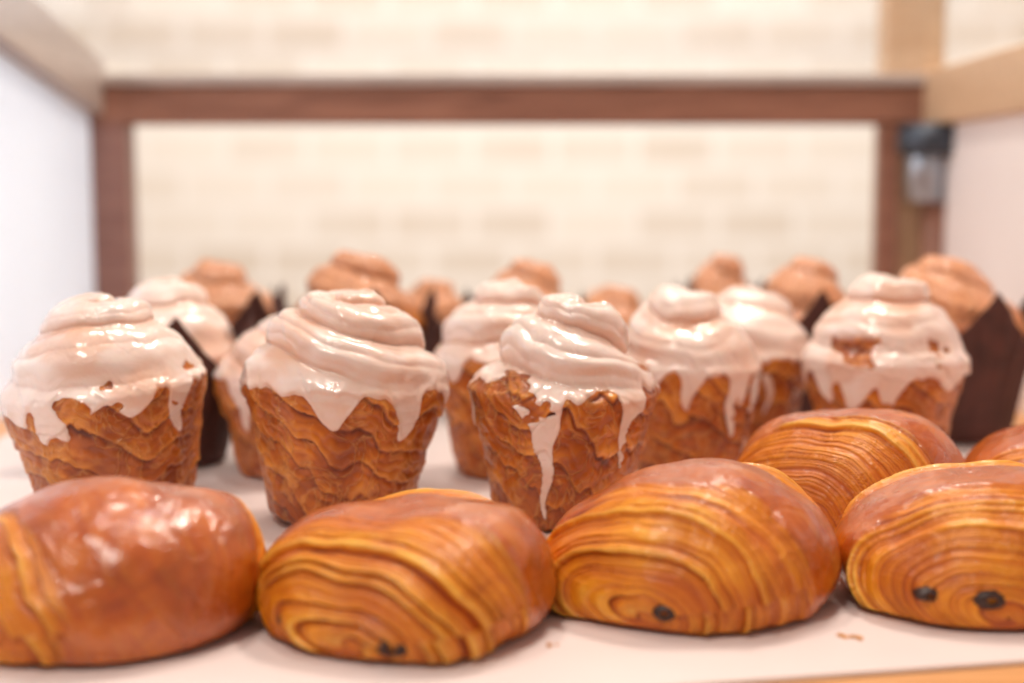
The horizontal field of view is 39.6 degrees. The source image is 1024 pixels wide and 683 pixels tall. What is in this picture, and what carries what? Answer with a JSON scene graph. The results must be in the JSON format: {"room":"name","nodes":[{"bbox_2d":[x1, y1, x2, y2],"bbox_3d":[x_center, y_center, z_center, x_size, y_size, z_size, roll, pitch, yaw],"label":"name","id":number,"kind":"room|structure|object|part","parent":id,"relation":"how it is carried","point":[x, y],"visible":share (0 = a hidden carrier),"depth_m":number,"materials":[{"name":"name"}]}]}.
{"room":"food shop","nodes":[
{"label":"food shop","id":0,"kind":"room"},
{"bbox_2d":[36,0,1023,307],"bbox_3d":[0.000,-0.843,4.184,5.200,3.000,0.100,0,6,0],"label":"wall","id":1,"kind":"structure","parent":0,"point":[641,209],"depth_m":4.17,"materials":[{"name":"beige brick"}]},
{"bbox_3d":[0.000,1.005,1.464,5.400,0.100,5.900,0,6,0],"label":"floor","id":2,"kind":"structure","parent":0,"visible":0},
{"bbox_2d":[0,0,1023,682],"bbox_3d":[0.000,0.240,1.091,1.080,1.500,1.240,0,6,0],"label":"display case","id":3,"kind":"object","parent":2,"relation":"on","point":[948,167],"visible":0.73,"depth_m":1.56,"materials":[{"name":"orange wood"}]},
{"bbox_3d":[-0.457,-0.125,1.073,0.004,0.430,1.040,0,6,-1],"label":"panel","id":4,"kind":"part","parent":3,"relation":"part of","materials":[{"name":"plastic"}]},
{"bbox_3d":[-0.454,-0.297,1.050,0.040,0.060,1.061,0,-2,-2],"label":"rail","id":5,"kind":"part","parent":3,"relation":"part of","materials":[{"name":"beige wood"}]},
{"bbox_3d":[-0.448,-0.105,1.608,0.041,0.278,0.040,0,6,0],"label":"post","id":6,"kind":"part","parent":3,"relation":"part of","materials":[{"name":"brown wood"}]},
{"bbox_3d":[0.000,-0.264,1.591,0.940,0.043,0.040,0,6,0],"label":"rail","id":7,"kind":"part","parent":3,"relation":"part of","materials":[{"name":"brown wood"}]},
{"bbox_2d":[0,410,1023,682],"bbox_3d":[0.004,0.095,1.028,0.848,0.002,1.115,0,6,0],"label":"parchment paper","id":8,"kind":"object","parent":3,"relation":"on","point":[588,650],"visible":0.02,"depth_m":0.62,"materials":[{"name":"white paper"}]},
{"bbox_2d":[0,292,206,492],"bbox_3d":[-0.250,0.039,0.875,0.125,0.139,0.126,0,6,0],"label":"iced cruffin","id":9,"kind":"object","parent":8,"relation":"on","point":[104,387],"visible":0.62,"depth_m":0.83,"materials":[{"name":"food"}]},
{"bbox_2d":[0,475,266,665],"bbox_3d":[-0.191,0.097,0.665,0.148,0.070,0.152,-6,8,-44],"label":"pain au chocolat","id":10,"kind":"object","parent":8,"relation":"on","point":[107,569],"visible":0.97,"depth_m":0.61,"materials":[{"name":"brown food"}]},
{"bbox_2d":[128,276,253,466],"bbox_3d":[-0.258,0.020,1.058,0.121,0.136,0.122,3,7,27],"label":"iced cruffin","id":11,"kind":"object","parent":8,"relation":"on","point":[183,307],"visible":0.33,"depth_m":1.03,"materials":[{"name":"baked pastry"},{"name":"white icing"},{"name":"brown paper"}]},
{"bbox_2d":[180,259,287,340],"bbox_3d":[-0.262,-0.006,1.297,0.113,0.138,0.113,0,6,0],"label":"sugared cruffin","id":12,"kind":"object","parent":8,"relation":"on","point":[228,289],"visible":0.21,"depth_m":1.26,"materials":[{"name":"baked pastry"},{"name":"sugar"},{"name":"brown paper"}]},
{"bbox_2d":[213,315,275,478],"bbox_3d":[-0.159,0.037,1.019,0.109,0.114,0.111,0,6,0],"label":"iced cruffin","id":13,"kind":"object","parent":8,"relation":"on","point":[227,374],"visible":0.19,"depth_m":0.99,"materials":[{"name":"food"}]},
{"bbox_2d":[240,289,449,523],"bbox_3d":[-0.101,0.038,0.872,0.126,0.142,0.122,0,6,0],"label":"iced cruffin","id":14,"kind":"object","parent":8,"relation":"on","point":[344,396],"visible":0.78,"depth_m":0.83,"materials":[{"name":"brown food"}]},
{"bbox_2d":[271,250,436,349],"bbox_3d":[-0.134,-0.004,1.216,0.130,0.150,0.130,3,7,26],"label":"muffin","id":15,"kind":"object","parent":8,"relation":"on","point":[346,270],"visible":0.28,"depth_m":1.19,"materials":[{"name":"baked pastry"},{"name":"sugar"},{"name":"brown paper"}]},
{"bbox_2d":[257,488,556,663],"bbox_3d":[-0.051,0.102,0.671,0.146,0.057,0.141,2,7,22],"label":"pain au chocolat","id":16,"kind":"object","parent":8,"relation":"on","point":[423,575],"visible":1,"depth_m":0.62,"materials":[{"name":"brown food"}]},
{"bbox_2d":[407,279,462,353],"bbox_3d":[-0.080,-0.006,1.407,0.100,0.113,0.099,-6,8,-44],"label":"sugared cruffin","id":17,"kind":"object","parent":8,"relation":"on","point":[448,301],"visible":0.16,"depth_m":1.38,"materials":[{"name":"baked pastry"},{"name":"sugar"},{"name":"brown paper"}]},
{"bbox_2d":[433,278,544,478],"bbox_3d":[-0.007,0.024,1.019,0.104,0.139,0.103,0,6,0],"label":"iced cruffin","id":18,"kind":"object","parent":8,"relation":"on","point":[471,336],"visible":0.52,"depth_m":0.99,"materials":[{"name":"food"}]},
{"bbox_2d":[463,259,584,304],"bbox_3d":[0.010,-0.004,1.267,0.104,0.139,0.104,-2,6,-20],"label":"sugared cruffin","id":19,"kind":"object","parent":8,"relation":"on","point":[540,276],"visible":0.2,"depth_m":1.25,"materials":[{"name":"baked pastry"},{"name":"sugar"},{"name":"brown paper"}]},
{"bbox_2d":[468,293,659,529],"bbox_3d":[0.032,0.040,0.864,0.116,0.139,0.111,0,6,0],"label":"iced cruffin","id":20,"kind":"object","parent":8,"relation":"on","point":[563,415],"visible":0.84,"depth_m":0.83,"materials":[{"name":"brown food"}]},
{"bbox_2d":[584,285,640,325],"bbox_3d":[0.098,-0.003,1.408,0.099,0.108,0.100,-3,7,-24],"label":"sugared cruffin","id":21,"kind":"object","parent":8,"relation":"on","point":[625,301],"visible":0.15,"depth_m":1.38,"materials":[{"name":"food"}]},
{"bbox_2d":[626,285,761,470],"bbox_3d":[0.123,0.028,0.994,0.100,0.136,0.100,1,6,5],"label":"iced cruffin","id":22,"kind":"object","parent":8,"relation":"on","point":[706,370],"visible":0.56,"depth_m":0.96,"materials":[{"name":"food"}]},
{"bbox_2d":[547,458,841,634],"bbox_3d":[0.089,0.093,0.709,0.146,0.067,0.143,3,7,24],"label":"pain au chocolat","id":23,"kind":"object","parent":8,"relation":"on","point":[697,546],"visible":0.94,"depth_m":0.66,"materials":[{"name":"brown food"}]},
{"bbox_2d":[546,633,862,646],"bbox_3d":[-0.013,0.126,0.720,0.366,0.001,0.164,1,6,11],"label":"crumbs","id":24,"kind":"object","parent":8,"relation":"on","point":[844,636],"visible":0.48,"depth_m":0.64,"materials":[{"name":"brown food"}]},
{"bbox_2d":[675,254,764,295],"bbox_3d":[0.205,-0.018,1.406,0.096,0.138,0.095,2,6,19],"label":"sugared cruffin","id":25,"kind":"object","parent":8,"relation":"on","point":[722,272],"visible":0.25,"depth_m":1.38,"materials":[{"name":"baked pastry"},{"name":"sugar"},{"name":"brown paper"}]},
{"bbox_2d":[716,286,809,439],"bbox_3d":[0.178,0.021,1.099,0.104,0.128,0.104,0,6,0],"label":"iced cruffin","id":26,"kind":"object","parent":8,"relation":"on","point":[767,319],"visible":0.36,"depth_m":1.06,"materials":[{"name":"food"}]},
{"bbox_2d":[734,256,846,411],"bbox_3d":[0.250,-0.002,1.237,0.109,0.142,0.109,4,7,33],"label":"sugared cruffin","id":27,"kind":"object","parent":8,"relation":"on","point":[810,286],"visible":0.25,"depth_m":1.20,"materials":[{"name":"baked pastry"},{"name":"sugar"},{"name":"brown paper"}]},
{"bbox_2d":[737,408,965,532],"bbox_3d":[0.204,0.075,0.860,0.140,0.071,0.125,4,7,34],"label":"pain au chocolat","id":28,"kind":"object","parent":8,"relation":"on","point":[834,455],"visible":0.36,"depth_m":0.82,"materials":[{"name":"brown food"}]},
{"bbox_2d":[800,273,970,435],"bbox_3d":[0.265,0.023,1.013,0.116,0.143,0.118,0,6,0],"label":"iced cruffin","id":29,"kind":"object","parent":8,"relation":"on","point":[885,345],"visible":0.57,"depth_m":0.97,"materials":[{"name":"food"}]},
{"bbox_2d":[835,460,1023,629],"bbox_3d":[0.233,0.096,0.710,0.143,0.062,0.132,0,6,0],"label":"pain au chocolat","id":30,"kind":"object","parent":8,"relation":"on","point":[941,544],"visible":0.97,"depth_m":0.67,"materials":[{"name":"brown food"}]},
{"bbox_2d":[897,255,1023,442],"bbox_3d":[0.362,0.003,1.167,0.130,0.147,0.130,4,7,35],"label":"sugared cruffin","id":31,"kind":"object","parent":8,"relation":"on","point":[990,328],"visible":0.48,"depth_m":1.12,"materials":[{"name":"baked pastry"},{"name":"sugar"},{"name":"brown paper"}]},
{"bbox_2d":[964,424,1023,463],"bbox_3d":[0.346,0.078,0.874,0.138,0.062,0.129,2,6,15],"label":"pain au chocolat","id":32,"kind":"object","parent":8,"relation":"on","point":[1007,443],"visible":0.23,"depth_m":0.88,"materials":[{"name":"brown food"}]},
{"bbox_2d":[0,411,1023,682],"bbox_3d":[0.000,0.105,1.077,1.080,0.028,1.240,0,6,0],"label":"shelf","id":33,"kind":"object","parent":3,"relation":"attached to","point":[1006,673],"depth_m":0.60,"materials":[{"name":"white wood"}]},
{"bbox_3d":[0.447,-0.267,1.601,0.067,0.600,0.040,0,6,0],"label":"post","id":34,"kind":"part","parent":3,"relation":"part of","materials":[{"name":"brown wood"}]},
{"bbox_3d":[0.464,-0.058,1.568,0.032,0.190,0.032,0,6,0],"label":"rod","id":35,"kind":"part","parent":3,"relation":"part of","materials":[{"name":"brown wood"}]},
{"bbox_3d":[0.472,-0.211,1.034,0.035,0.060,1.100,0,6,0],"label":"rail","id":36,"kind":"part","parent":3,"relation":"part of","materials":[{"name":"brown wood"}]},
{"bbox_3d":[0.472,-0.046,1.066,0.004,0.275,1.070,0,6,0],"label":"panel","id":37,"kind":"part","parent":3,"relation":"part of","materials":[{"name":"plastic"}]}
]}

